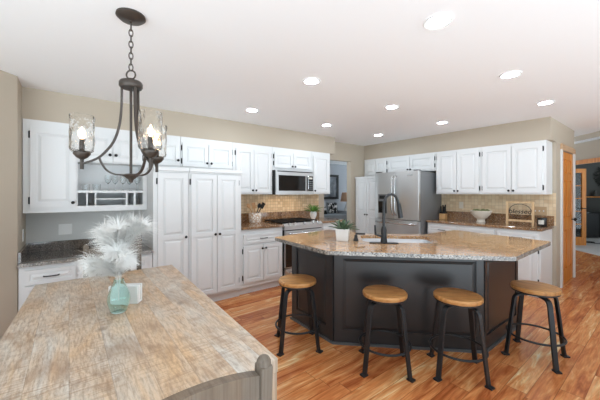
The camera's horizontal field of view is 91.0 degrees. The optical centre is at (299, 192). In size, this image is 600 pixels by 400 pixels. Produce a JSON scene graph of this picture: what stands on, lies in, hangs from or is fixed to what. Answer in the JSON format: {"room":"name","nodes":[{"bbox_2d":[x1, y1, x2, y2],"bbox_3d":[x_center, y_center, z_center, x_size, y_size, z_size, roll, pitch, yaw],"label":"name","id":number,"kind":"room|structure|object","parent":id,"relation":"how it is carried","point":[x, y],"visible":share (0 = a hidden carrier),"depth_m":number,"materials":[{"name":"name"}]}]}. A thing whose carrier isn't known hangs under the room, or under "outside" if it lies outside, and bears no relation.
{"room":"kitchen","nodes":[
{"label":"kitchen","id":0,"kind":"room"},
{"bbox_2d":[0,70,25,339],"bbox_3d":[-2.740,0.180,1.495,0.487,2.440,3.292,0,0,-1],"label":"wall","id":1,"kind":"structure","parent":0,"point":[12,217],"depth_m":2.57,"materials":[{"name":"beige paint"}]},
{"bbox_2d":[22,87,334,154],"bbox_3d":[-1.131,-0.885,4.333,4.286,0.310,0.325,0,0,-38],"label":"soffit","id":2,"kind":"structure","parent":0,"point":[37,104],"depth_m":3.78,"materials":[{"name":"beige paint"}]},
{"bbox_2d":[26,142,363,242],"bbox_3d":[-0.656,0.180,4.986,6.080,2.440,0.123,0,0,-38],"label":"wall","id":3,"kind":"structure","parent":0,"point":[40,227],"depth_m":3.51,"materials":[{"name":"grey paint"}]},
{"bbox_2d":[59,224,71,234],"bbox_3d":[-2.653,0.410,3.336,0.120,0.118,0.016,0,0,-38],"label":"light switch","id":4,"kind":"object","parent":3,"relation":"attached to","point":[63,228],"visible":1,"depth_m":3.34,"materials":[{"name":"white plastic"}]},
{"bbox_2d":[23,118,146,212],"bbox_3d":[-2.364,-0.265,3.329,1.097,0.930,0.375,0,0,-38],"label":"upper cabinet","id":5,"kind":"object","parent":3,"relation":"attached to","point":[53,177],"visible":0.75,"depth_m":3.10,"materials":[{"name":"white paint"}]},
{"bbox_2d":[81,184,89,189],"bbox_3d":[-2.381,-0.063,3.280,0.080,0.070,0.080,0,0,-38],"label":"tumbler","id":6,"kind":"object","parent":5,"relation":"on","point":[84,186],"visible":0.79,"depth_m":3.25,"materials":[{"name":"clear glass"}]},
{"bbox_2d":[92,184,100,189],"bbox_3d":[-2.308,-0.063,3.349,0.080,0.070,0.080,0,0,-38],"label":"tumbler","id":7,"kind":"object","parent":5,"relation":"on","point":[95,186],"visible":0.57,"depth_m":3.32,"materials":[{"name":"clear glass"}]},
{"bbox_2d":[105,175,110,190],"bbox_3d":[-2.234,-0.118,3.433,0.068,0.180,0.068,0,0,-38],"label":"wine glass","id":8,"kind":"object","parent":5,"relation":"on","point":[107,177],"visible":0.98,"depth_m":3.41,"materials":[{"name":"white"}]},
{"bbox_2d":[78,190,142,192],"bbox_3d":[-2.224,-0.015,3.465,0.624,0.026,0.304,0,0,-38],"label":"shelf","id":9,"kind":"object","parent":5,"relation":"attached to","point":[79,191],"depth_m":3.31,"materials":[{"name":"white paint"}]},
{"bbox_2d":[112,175,117,190],"bbox_3d":[-2.206,-0.118,3.519,0.068,0.180,0.068,0,0,-38],"label":"wine glass","id":10,"kind":"object","parent":5,"relation":"on","point":[114,177],"visible":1,"depth_m":3.50,"materials":[{"name":"white"}]},
{"bbox_2d":[120,176,125,190],"bbox_3d":[-2.116,-0.118,3.526,0.068,0.180,0.068,0,0,-38],"label":"wine glass","id":11,"kind":"object","parent":5,"relation":"on","point":[122,178],"visible":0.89,"depth_m":3.50,"materials":[{"name":"white"}]},
{"bbox_2d":[134,176,139,190],"bbox_3d":[-1.998,-0.118,3.618,0.068,0.180,0.068,0,0,-38],"label":"wine glass","id":12,"kind":"object","parent":5,"relation":"on","point":[137,180],"visible":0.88,"depth_m":3.60,"materials":[{"name":"white"}]},
{"bbox_2d":[147,135,179,167],"bbox_3d":[-1.777,-0.517,3.790,0.390,0.425,0.375,0,0,-38],"label":"upper cabinet","id":13,"kind":"object","parent":3,"relation":"attached to","point":[172,159],"visible":0.48,"depth_m":3.73,"materials":[{"name":"white paint"}]},
{"bbox_2d":[180,137,232,169],"bbox_3d":[-1.339,-0.517,4.133,0.717,0.425,0.375,0,0,-38],"label":"upper cabinet","id":14,"kind":"object","parent":3,"relation":"attached to","point":[194,152],"visible":0.93,"depth_m":3.99,"materials":[{"name":"white paint"}]},
{"bbox_2d":[232,142,271,193],"bbox_3d":[-0.788,-0.355,4.565,0.677,0.750,0.375,0,0,-38],"label":"upper cabinet","id":15,"kind":"object","parent":3,"relation":"attached to","point":[254,161],"visible":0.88,"depth_m":4.44,"materials":[{"name":"white paint"}]},
{"bbox_2d":[241,194,318,212],"bbox_3d":[-0.417,0.235,5.094,1.970,0.470,0.008,0,0,-38],"label":"tiled wall","id":16,"kind":"structure","parent":3,"relation":"attached to","point":[273,203],"depth_m":5.14,"materials":[{"name":"tile"}]},
{"bbox_2d":[241,210,318,222],"bbox_3d":[-0.408,0.398,5.084,1.969,0.145,0.018,0,0,-38],"label":"granite upstand","id":17,"kind":"object","parent":16,"relation":"attached to","point":[285,214],"visible":0.57,"depth_m":5.13,"materials":[{"name":"brown stone"}]},
{"bbox_2d":[272,147,310,171],"bbox_3d":[-0.202,-0.547,5.024,0.807,0.365,0.375,0,0,-38],"label":"upper cabinet","id":18,"kind":"object","parent":3,"relation":"attached to","point":[282,158],"visible":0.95,"depth_m":4.87,"materials":[{"name":"white paint"}]},
{"bbox_2d":[263,170,313,194],"bbox_3d":[-0.183,-0.168,4.995,0.785,0.388,0.453,0,0,-38],"label":"microwave","id":19,"kind":"object","parent":18,"relation":"attached to","point":[284,182],"visible":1,"depth_m":4.81,"materials":[{"name":"silver metal"}]},
{"bbox_2d":[311,151,329,193],"bbox_3d":[0.294,-0.355,5.413,0.447,0.750,0.375,0,0,-38],"label":"upper cabinet","id":20,"kind":"object","parent":3,"relation":"attached to","point":[320,162],"visible":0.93,"depth_m":5.29,"materials":[{"name":"white paint"}]},
{"bbox_2d":[0,0,599,164],"bbox_3d":[0.600,-1.090,4.422,12.800,0.100,9.220,0,0,-38],"label":"ceiling","id":21,"kind":"structure","parent":0,"point":[220,59],"depth_m":2.30,"materials":[{"name":"white paint"}]},
{"bbox_2d":[69,7,166,182],"bbox_3d":[-0.983,-0.549,1.670,0.514,0.982,0.437,0,0,-38],"label":"chandelier","id":22,"kind":"object","parent":21,"relation":"hanging from","point":[151,134],"visible":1,"depth_m":1.66,"materials":[{"name":"brown metal"}]},
{"bbox_2d":[245,108,258,111],"bbox_3d":[-0.603,-1.035,3.695,0.170,0.008,0.170,0,0,-38],"label":"recessed light","id":23,"kind":"object","parent":21,"relation":"in","point":[247,109],"visible":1,"depth_m":3.69,"materials":[{"name":"white paint"}]},
{"bbox_2d":[302,78,320,84],"bbox_3d":[0.107,-1.035,2.740,0.170,0.008,0.170,0,0,-38],"label":"recessed light","id":24,"kind":"object","parent":21,"relation":"in","point":[308,81],"visible":1,"depth_m":2.74,"materials":[{"name":"white paint"}]},
{"bbox_2d":[385,105,398,108],"bbox_3d":[1.108,-1.035,3.562,0.170,0.008,0.170,0,0,-38],"label":"recessed light","id":25,"kind":"object","parent":21,"relation":"in","point":[389,106],"visible":1,"depth_m":3.56,"materials":[{"name":"white paint"}]},
{"bbox_2d":[423,13,453,29],"bbox_3d":[0.836,-1.035,1.786,0.170,0.008,0.170,0,0,-38],"label":"recessed light","id":26,"kind":"object","parent":21,"relation":"in","point":[438,21],"visible":1,"depth_m":1.78,"materials":[{"name":"white paint"}]},
{"bbox_2d":[499,71,521,78],"bbox_3d":[1.845,-1.035,2.590,0.170,0.008,0.170,0,0,-38],"label":"recessed light","id":27,"kind":"object","parent":21,"relation":"in","point":[511,74],"visible":1,"depth_m":2.58,"materials":[{"name":"white paint"}]},
{"bbox_2d":[536,101,554,105],"bbox_3d":[2.826,-1.035,3.397,0.170,0.008,0.170,0,0,-38],"label":"recessed light","id":28,"kind":"object","parent":21,"relation":"in","point":[543,102],"visible":1,"depth_m":3.40,"materials":[{"name":"white paint"}]},
{"bbox_2d":[324,164,346,209],"bbox_3d":[-0.083,0.180,9.668,7.400,2.440,0.120,0,0,-38],"label":"wall","id":29,"kind":"structure","parent":0,"point":[335,169],"depth_m":10.82,"materials":[{"name":"grey paint"}]},
{"bbox_2d":[324,175,338,198],"bbox_3d":[0.991,-0.215,10.406,1.020,0.870,0.040,0,0,-38],"label":"framed picture","id":30,"kind":"object","parent":29,"relation":"attached to","point":[334,179],"visible":0.49,"depth_m":10.58,"materials":[{"name":"black"}]},
{"bbox_2d":[364,157,387,176],"bbox_3d":[1.732,-0.545,6.386,0.345,0.370,0.610,0,0,-38],"label":"upper cabinet","id":31,"kind":"object","parent":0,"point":[371,166],"visible":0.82,"depth_m":6.29,"materials":[{"name":"white paint"}]},
{"bbox_2d":[215,237,599,399],"bbox_3d":[6.409,1.424,4.444,18.371,0.072,9.693,0,0,-38],"label":"floor","id":32,"kind":"structure","parent":0,"point":[303,373],"depth_m":2.44,"materials":[{"name":"brown wood"}]},
{"bbox_2d":[18,253,151,310],"bbox_3d":[-2.268,1.032,3.205,1.095,0.735,0.687,0,0,-38],"label":"base cabinet","id":33,"kind":"object","parent":32,"relation":"on","point":[28,277],"visible":0.29,"depth_m":2.75,"materials":[{"name":"white paint"}]},
{"bbox_2d":[17,235,152,267],"bbox_3d":[-2.275,0.600,3.213,1.099,0.130,0.670,0,0,-38],"label":"countertop","id":34,"kind":"structure","parent":33,"relation":"on","point":[64,251],"depth_m":3.14,"materials":[{"name":"brown stone"}]},
{"bbox_2d":[83,240,141,277],"bbox_3d":[-1.451,0.908,2.337,0.430,0.989,0.529,0,0,-38],"label":"dining chair","id":35,"kind":"object","parent":32,"relation":"on","point":[86,249],"visible":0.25,"depth_m":2.44,"materials":[{"name":"grey wood"}]},
{"bbox_2d":[0,265,277,399],"bbox_3d":[-0.969,1.020,1.595,1.013,0.760,1.865,0,0,-38],"label":"dining table","id":36,"kind":"object","parent":32,"relation":"on","point":[65,342],"visible":0.85,"depth_m":1.25,"materials":[{"name":"brown wood"}]},
{"bbox_2d":[106,278,130,313],"bbox_3d":[-0.975,0.551,1.587,0.112,0.178,0.112,0,0,-38],"label":"vase","id":37,"kind":"object","parent":36,"relation":"on","point":[118,297],"visible":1,"depth_m":1.55,"materials":[{"name":"teal glass"}]},
{"bbox_2d":[72,250,116,279],"bbox_3d":[-1.096,0.443,1.595,0.258,0.275,0.202,0,0,-2],"label":"feather","id":38,"kind":"object","parent":37,"relation":"in","point":[88,258],"visible":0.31,"depth_m":1.58,"materials":[{"name":"white"}]},
{"bbox_2d":[77,255,117,283],"bbox_3d":[-1.042,0.447,1.544,0.228,0.266,0.199,0,0,-38],"label":"feather","id":39,"kind":"object","parent":37,"relation":"in","point":[96,269],"visible":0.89,"depth_m":1.52,"materials":[{"name":"white"}]},
{"bbox_2d":[86,224,113,267],"bbox_3d":[-1.041,0.366,1.626,0.312,0.428,0.224,0,0,37],"label":"feather","id":40,"kind":"object","parent":37,"relation":"in","point":[94,241],"visible":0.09,"depth_m":1.61,"materials":[{"name":"white"}]},
{"bbox_2d":[81,215,120,278],"bbox_3d":[-1.019,0.339,1.572,0.287,0.482,0.251,0,0,-38],"label":"feather","id":41,"kind":"object","parent":37,"relation":"in","point":[99,237],"visible":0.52,"depth_m":1.55,"materials":[{"name":"white"}]},
{"bbox_2d":[99,213,134,276],"bbox_3d":[-0.998,0.334,1.615,0.240,0.492,0.276,0,0,-38],"label":"feather","id":42,"kind":"object","parent":37,"relation":"in","point":[125,216],"visible":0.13,"depth_m":1.62,"materials":[{"name":"white"}]},
{"bbox_2d":[95,216,139,276],"bbox_3d":[-0.955,0.342,1.559,0.245,0.476,0.258,0,0,-38],"label":"feather","id":43,"kind":"object","parent":37,"relation":"in","point":[117,230],"visible":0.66,"depth_m":1.55,"materials":[{"name":"white"}]},
{"bbox_2d":[97,236,139,279],"bbox_3d":[-0.956,0.387,1.553,0.241,0.386,0.269,0,0,-38],"label":"feather","id":44,"kind":"object","parent":37,"relation":"in","point":[112,252],"visible":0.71,"depth_m":1.52,"materials":[{"name":"white"}]},
{"bbox_2d":[106,248,139,275],"bbox_3d":[-0.938,0.425,1.556,0.185,0.310,0.242,0,0,-38],"label":"feather","id":45,"kind":"object","parent":37,"relation":"in","point":[127,263],"visible":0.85,"depth_m":1.53,"materials":[{"name":"white"}]},
{"bbox_2d":[106,209,158,279],"bbox_3d":[-0.898,0.319,1.587,0.307,0.522,0.231,0,0,-3],"label":"feather","id":46,"kind":"object","parent":37,"relation":"in","point":[144,225],"visible":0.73,"depth_m":1.59,"materials":[{"name":"white"}]},
{"bbox_2d":[114,211,152,272],"bbox_3d":[-0.935,0.329,1.610,0.279,0.502,0.240,0,0,-38],"label":"feather","id":47,"kind":"object","parent":37,"relation":"in","point":[133,222],"visible":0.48,"depth_m":1.59,"materials":[{"name":"white"}]},
{"bbox_2d":[108,283,141,303],"bbox_3d":[-1.018,0.588,1.724,0.164,0.105,0.060,0,0,-4],"label":"box","id":48,"kind":"object","parent":36,"relation":"on","point":[135,289],"visible":0.51,"depth_m":1.70,"materials":[{"name":"white"}]},
{"bbox_2d":[142,166,188,278],"bbox_3d":[-1.676,0.550,3.662,0.390,1.700,0.700,0,0,-38],"label":"pantry cabinet","id":49,"kind":"object","parent":32,"relation":"on","point":[167,188],"visible":0.68,"depth_m":3.42,"materials":[{"name":"white paint"}]},
{"bbox_2d":[189,168,241,301],"bbox_3d":[-1.249,0.550,3.997,0.690,1.700,0.700,0,0,-38],"label":"pantry cabinet","id":50,"kind":"object","parent":32,"relation":"on","point":[214,194],"visible":0.87,"depth_m":3.73,"materials":[{"name":"white paint"}]},
{"bbox_2d":[162,354,272,399],"bbox_3d":[-0.370,0.908,0.799,0.430,0.989,0.529,0,0,-38],"label":"dining chair","id":51,"kind":"object","parent":32,"relation":"on","point":[257,384],"visible":1,"depth_m":0.70,"materials":[{"name":"grey wood"}]},
{"bbox_2d":[239,227,281,294],"bbox_3d":[-0.709,0.953,4.437,0.697,0.895,0.672,0,0,-38],"label":"base cabinet","id":52,"kind":"object","parent":32,"relation":"on","point":[261,255],"visible":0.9,"depth_m":4.18,"materials":[{"name":"white paint"}]},
{"bbox_2d":[241,221,283,229],"bbox_3d":[-0.708,0.486,4.438,0.701,0.033,0.629,0,0,-38],"label":"countertop","id":53,"kind":"structure","parent":52,"relation":"on","point":[244,226],"depth_m":4.27,"materials":[{"name":"brown stone"}]},
{"bbox_2d":[249,212,260,223],"bbox_3d":[-0.703,0.388,4.608,0.196,0.165,0.196,0,0,-38],"label":"utensil crock","id":54,"kind":"object","parent":53,"relation":"on","point":[254,218],"visible":0.98,"depth_m":4.53,"materials":[{"name":"beige ceramic"}]},
{"bbox_2d":[264,218,322,275],"bbox_3d":[-0.098,0.901,4.856,0.766,0.917,0.716,0,0,-38],"label":"range","id":55,"kind":"object","parent":32,"relation":"on","point":[292,226],"visible":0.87,"depth_m":4.52,"materials":[{"name":"silver metal"}]},
{"bbox_2d":[264,220,314,223],"bbox_3d":[-0.140,0.476,4.910,0.766,0.017,0.580,0,0,-38],"label":"cooktop","id":56,"kind":"object","parent":55,"relation":"in","point":[271,221],"depth_m":4.71,"materials":[{"name":"black metal"}]},
{"bbox_2d":[274,274,322,356],"bbox_3d":[-0.024,1.099,2.745,0.427,0.602,0.427,0,0,-8],"label":"bar stool","id":57,"kind":"object","parent":32,"relation":"on","point":[291,282],"visible":1,"depth_m":2.63,"materials":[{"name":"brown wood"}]},
{"bbox_2d":[322,222,336,229],"bbox_3d":[0.373,0.953,5.286,0.490,0.895,0.672,0,0,-38],"label":"base cabinet","id":58,"kind":"object","parent":32,"relation":"on","point":[325,225],"visible":0.02,"depth_m":5.01,"materials":[{"name":"white paint"}]},
{"bbox_2d":[308,217,343,222],"bbox_3d":[0.395,0.486,5.303,0.554,0.033,0.629,0,0,-38],"label":"countertop","id":59,"kind":"structure","parent":58,"relation":"on","point":[322,219],"depth_m":5.23,"materials":[{"name":"brown stone"}]},
{"bbox_2d":[304,204,321,218],"bbox_3d":[0.236,0.330,5.236,0.355,0.281,0.419,0,0,2],"label":"potted fern","id":60,"kind":"object","parent":59,"relation":"on","point":[314,209],"visible":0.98,"depth_m":5.20,"materials":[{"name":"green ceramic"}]},
{"bbox_2d":[310,211,316,218],"bbox_3d":[0.236,0.398,5.242,0.124,0.145,0.124,0,0,-38],"label":"pot","id":61,"kind":"object","parent":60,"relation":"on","point":[313,214],"depth_m":5.20,"materials":[{"name":"white ceramic"}]},
{"bbox_2d":[355,176,374,233],"bbox_3d":[1.613,0.530,6.275,0.670,1.740,0.638,0,0,-38],"label":"pantry cabinet","id":62,"kind":"object","parent":32,"relation":"on","point":[365,186],"visible":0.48,"depth_m":6.11,"materials":[{"name":"white paint"}]},
{"bbox_2d":[359,285,415,382],"bbox_3d":[0.690,1.099,2.402,0.427,0.602,0.427,0,0,10],"label":"bar stool","id":63,"kind":"object","parent":32,"relation":"on","point":[378,294],"visible":1,"depth_m":2.29,"materials":[{"name":"grey metal"}]},
{"bbox_2d":[290,246,517,353],"bbox_3d":[1.095,0.958,3.142,2.428,0.885,1.089,0,0,3],"label":"kitchen island","id":64,"kind":"object","parent":32,"relation":"on","point":[340,301],"visible":0.49,"depth_m":2.69,"materials":[{"name":"grey paint"}]},
{"bbox_2d":[275,230,550,260],"bbox_3d":[1.114,0.495,3.124,2.246,0.034,2.057,0,0,-38],"label":"island countertop","id":65,"kind":"structure","parent":64,"relation":"on","point":[453,244],"depth_m":2.64,"materials":[{"name":"beige stone"}]},
{"bbox_2d":[328,219,359,240],"bbox_3d":[0.442,0.371,2.978,0.314,0.214,0.280,0,0,16],"label":"potted plant","id":66,"kind":"object","parent":65,"relation":"on","point":[342,230],"visible":1,"depth_m":2.94,"materials":[{"name":"green plant"}]},
{"bbox_2d":[353,233,364,240],"bbox_3d":[0.593,0.437,2.954,0.125,0.081,0.052,0,0,-16],"label":"soap dispenser","id":67,"kind":"object","parent":65,"relation":"on","point":[356,234],"visible":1,"depth_m":2.94,"materials":[{"name":"grey metal"}]},
{"bbox_2d":[369,193,402,243],"bbox_3d":[0.844,0.238,2.819,0.354,0.479,0.129,0,0,-12],"label":"faucet","id":68,"kind":"object","parent":65,"relation":"on","point":[383,235],"visible":1,"depth_m":2.80,"materials":[{"name":"grey metal"}]},
{"bbox_2d":[362,238,431,242],"bbox_3d":[1.004,0.595,3.072,0.715,0.166,0.470,0,0,7],"label":"sink","id":69,"kind":"object","parent":65,"relation":"in","point":[363,239],"visible":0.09,"depth_m":3.29,"materials":[{"name":"white ceramic"}]},
{"bbox_2d":[375,169,440,234],"bbox_3d":[2.004,0.500,5.567,0.877,1.800,0.904,0,0,-38],"label":"refrigerator","id":70,"kind":"object","parent":32,"relation":"on","point":[415,190],"visible":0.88,"depth_m":5.24,"materials":[{"name":"grey metal"}]},
{"bbox_2d":[428,222,458,233],"bbox_3d":[2.575,0.953,5.066,0.647,0.895,0.515,0,0,-38],"label":"base cabinet","id":71,"kind":"object","parent":32,"relation":"on","point":[432,227],"visible":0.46,"depth_m":4.91,"materials":[{"name":"white paint"}]},
{"bbox_2d":[426,287,494,390],"bbox_3d":[1.244,1.099,2.328,0.427,0.602,0.427,0,0,16],"label":"bar stool","id":72,"kind":"object","parent":32,"relation":"on","point":[452,297],"visible":1,"depth_m":2.23,"materials":[{"name":"grey metal"}]},
{"bbox_2d":[459,225,495,234],"bbox_3d":[2.896,0.953,4.657,0.647,0.895,0.517,0,0,-38],"label":"base cabinet","id":73,"kind":"object","parent":32,"relation":"on","point":[486,230],"visible":0.02,"depth_m":4.46,"materials":[{"name":"white paint"}]},
{"bbox_2d":[496,228,551,297],"bbox_3d":[3.217,0.953,4.248,0.647,0.895,0.517,0,0,-38],"label":"base cabinet","id":74,"kind":"object","parent":32,"relation":"on","point":[537,266],"visible":0.3,"depth_m":3.99,"materials":[{"name":"white paint"}]},
{"bbox_2d":[426,219,553,231],"bbox_3d":[2.899,0.485,4.653,0.604,0.035,1.590,0,0,-38],"label":"countertop","id":75,"kind":"structure","parent":74,"relation":"on","point":[517,226],"depth_m":4.39,"materials":[{"name":"brown stone"}]},
{"bbox_2d":[439,212,446,218],"bbox_3d":[2.576,0.403,5.304,0.100,0.130,0.100,0,0,-38],"label":"knife block","id":76,"kind":"object","parent":75,"relation":"on","point":[442,215],"visible":0.92,"depth_m":5.27,"materials":[{"name":"brown wood"}]},
{"bbox_2d":[470,210,491,221],"bbox_3d":[2.911,0.374,4.747,0.316,0.187,0.316,0,0,-38],"label":"footed bowl","id":77,"kind":"object","parent":75,"relation":"on","point":[480,216],"visible":0.96,"depth_m":4.66,"materials":[{"name":"beige ceramic"}]},
{"bbox_2d":[446,211,553,225],"bbox_3d":[3.144,0.399,4.845,0.018,0.138,1.590,0,0,-38],"label":"granite upstand","id":78,"kind":"object","parent":75,"relation":"on","point":[494,217],"visible":0.64,"depth_m":4.75,"materials":[{"name":"brown stone"}]},
{"bbox_2d":[506,201,534,225],"bbox_3d":[3.251,0.295,4.363,0.030,0.345,0.345,0,0,-38],"label":"wooden sign","id":79,"kind":"object","parent":75,"relation":"on","point":[508,209],"visible":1,"depth_m":4.34,"materials":[{"name":"brown wood"}]},
{"bbox_2d":[537,217,546,226],"bbox_3d":[3.405,0.408,4.149,0.109,0.120,0.108,0,0,-38],"label":"candle jar","id":80,"kind":"object","parent":75,"relation":"on","point":[542,222],"visible":0.97,"depth_m":4.11,"materials":[{"name":"black glass"}]},
{"bbox_2d":[501,280,569,373],"bbox_3d":[2.027,1.099,2.545,0.427,0.602,0.427,0,0,-40],"label":"bar stool","id":81,"kind":"object","parent":32,"relation":"on","point":[544,291],"visible":1,"depth_m":2.51,"materials":[{"name":"grey metal"}]},
{"bbox_2d":[586,211,599,236],"bbox_3d":[9.668,0.988,9.266,1.960,0.800,0.600,0,0,7],"label":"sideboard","id":82,"kind":"object","parent":32,"relation":"on","point":[592,217],"visible":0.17,"depth_m":9.06,"materials":[{"name":"black wood"}]},
{"bbox_2d":[364,117,556,159],"bbox_3d":[2.542,-0.885,5.376,0.325,0.310,3.215,0,0,-38],"label":"soffit","id":83,"kind":"structure","parent":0,"point":[545,128],"depth_m":4.79,"materials":[{"name":"beige paint"}]},
{"bbox_2d":[552,121,573,287],"bbox_3d":[3.101,0.180,5.891,1.190,2.440,3.335,0,0,-38],"label":"wall","id":84,"kind":"structure","parent":0,"point":[565,135],"depth_m":4.25,"materials":[{"name":"beige paint"}]},
{"bbox_2d":[388,152,435,171],"bbox_3d":[2.221,-0.565,5.739,0.375,0.330,1.005,0,0,-38],"label":"upper cabinet","id":85,"kind":"object","parent":84,"relation":"attached to","point":[425,162],"visible":0.9,"depth_m":5.58,"materials":[{"name":"white paint"}]},
{"bbox_2d":[436,147,480,193],"bbox_3d":[2.756,-0.355,5.056,0.375,0.750,0.724,0,0,-38],"label":"upper cabinet","id":86,"kind":"object","parent":84,"relation":"attached to","point":[457,171],"visible":0.98,"depth_m":4.92,"materials":[{"name":"white paint"}]},
{"bbox_2d":[481,140,551,193],"bbox_3d":[3.232,-0.355,4.449,0.375,0.750,0.814,0,0,-38],"label":"upper cabinet","id":87,"kind":"object","parent":84,"relation":"attached to","point":[524,167],"visible":1,"depth_m":4.29,"materials":[{"name":"white paint"}]},
{"bbox_2d":[560,149,575,287],"bbox_3d":[4.218,0.378,4.636,0.960,2.045,0.018,0,0,-38],"label":"trim","id":88,"kind":"structure","parent":84,"relation":"attached to","point":[561,150],"depth_m":4.36,"materials":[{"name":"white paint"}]},
{"bbox_2d":[560,143,575,153],"bbox_3d":[4.219,-0.688,4.635,0.960,0.085,0.020,0,0,-38],"label":"trim","id":89,"kind":"structure","parent":84,"relation":"attached to","point":[564,147],"depth_m":4.57,"materials":[{"name":"brown wood"}]},
{"bbox_2d":[563,152,576,283],"bbox_3d":[4.216,0.380,4.636,0.774,2.024,0.106,0,0,-38],"label":"door","id":90,"kind":"structure","parent":84,"relation":"in","point":[568,219],"depth_m":4.66,"materials":[{"name":"brown wood"}]},
{"bbox_2d":[574,131,599,164],"bbox_3d":[6.711,0.010,6.339,0.140,2.780,7.800,0,0,7],"label":"wall","id":91,"kind":"structure","parent":0,"point":[588,149],"depth_m":6.88,"materials":[{"name":"beige paint"}]},
{"bbox_2d":[576,169,585,244],"bbox_3d":[7.171,0.371,7.835,0.800,2.030,0.106,0,0,7],"label":"french door","id":92,"kind":"structure","parent":91,"relation":"in","point":[580,173],"depth_m":7.83,"materials":[{"name":"brown wood"}]},
{"bbox_2d":[576,157,599,164],"bbox_3d":[6.657,0.305,6.557,0.020,2.190,2.400,0,0,7],"label":"trim","id":93,"kind":"structure","parent":91,"relation":"attached to","point":[592,160],"depth_m":6.84,"materials":[{"name":"brown wood"}]},
{"bbox_2d":[574,128,599,136],"bbox_3d":[6.532,-1.420,6.729,5.815,0.080,6.250,0,0,-38],"label":"ceiling","id":94,"kind":"structure","parent":0,"point":[587,131],"depth_m":6.62,"materials":[{"name":"white paint"}]},
{"bbox_2d":[574,136,599,143],"bbox_3d":[9.842,-1.230,7.119,6.170,0.060,7.500,0,0,7],"label":"crown molding","id":95,"kind":"structure","parent":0,"point":[594,138],"depth_m":6.84,"materials":[{"name":"white paint"}]},
{"bbox_2d":[576,162,599,210],"bbox_3d":[10.192,0.100,10.008,6.170,2.600,0.120,0,0,7],"label":"wall","id":96,"kind":"structure","parent":0,"point":[592,204],"depth_m":9.99,"materials":[{"name":"grey paint"}]},
{"bbox_2d":[593,167,599,185],"bbox_3d":[10.334,-0.554,9.886,0.974,0.930,0.121,0,0,4],"label":"wreath","id":97,"kind":"object","parent":96,"relation":"attached to","point":[598,175],"visible":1,"depth_m":9.93,"materials":[{"name":"black plant"}]},
{"bbox_3d":[0.907,1.430,8.405,7.400,0.060,3.330,0,0,-38],"label":"floor","id":98,"kind":"structure","parent":0,"visible":0},
{"bbox_2d":[324,202,346,222],"bbox_3d":[0.596,0.860,9.451,2.400,1.080,0.920,0,0,-38],"label":"sofa","id":99,"kind":"object","parent":98,"relation":"on","point":[342,214],"visible":0.05,"depth_m":9.53,"materials":[{"name":"grey fabric"}]},
{"bbox_2d":[328,203,337,212],"bbox_3d":[1.101,0.500,9.860,0.420,0.329,0.169,0,0,-38],"label":"throw pillow","id":100,"kind":"object","parent":99,"relation":"on","point":[332,207],"visible":1,"depth_m":9.78,"materials":[{"name":"fabric"}]},
{"bbox_2d":[324,213,346,221],"bbox_3d":[0.673,0.815,9.352,1.760,0.270,0.670,0,0,-38],"label":"seat cushion","id":101,"kind":"object","parent":99,"relation":"on","point":[329,215],"depth_m":9.37,"materials":[{"name":"grey fabric"}]},
{"bbox_2d":[341,192,346,210],"bbox_3d":[1.652,0.690,10.470,0.560,1.420,0.560,0,0,-38],"label":"table lamp","id":102,"kind":"object","parent":98,"relation":"on","point":[344,194],"visible":0.24,"depth_m":10.34,"materials":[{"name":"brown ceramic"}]},
{"bbox_3d":[2.680,0.180,5.561,0.120,2.440,3.095,0,0,-38],"label":"wall","id":103,"kind":"structure","parent":0,"visible":0},
{"bbox_2d":[442,193,555,225],"bbox_3d":[3.150,0.235,4.858,0.008,0.470,1.640,0,0,-38],"label":"tiled wall","id":104,"kind":"structure","parent":103,"relation":"attached to","point":[496,203],"depth_m":4.76,"materials":[{"name":"tile"}]},
{"bbox_2d":[535,207,546,215],"bbox_3d":[3.532,0.265,4.351,0.016,0.125,0.168,0,0,-38],"label":"light switch","id":105,"kind":"object","parent":104,"relation":"attached to","point":[538,210],"visible":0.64,"depth_m":4.33,"materials":[{"name":"beige plastic"}]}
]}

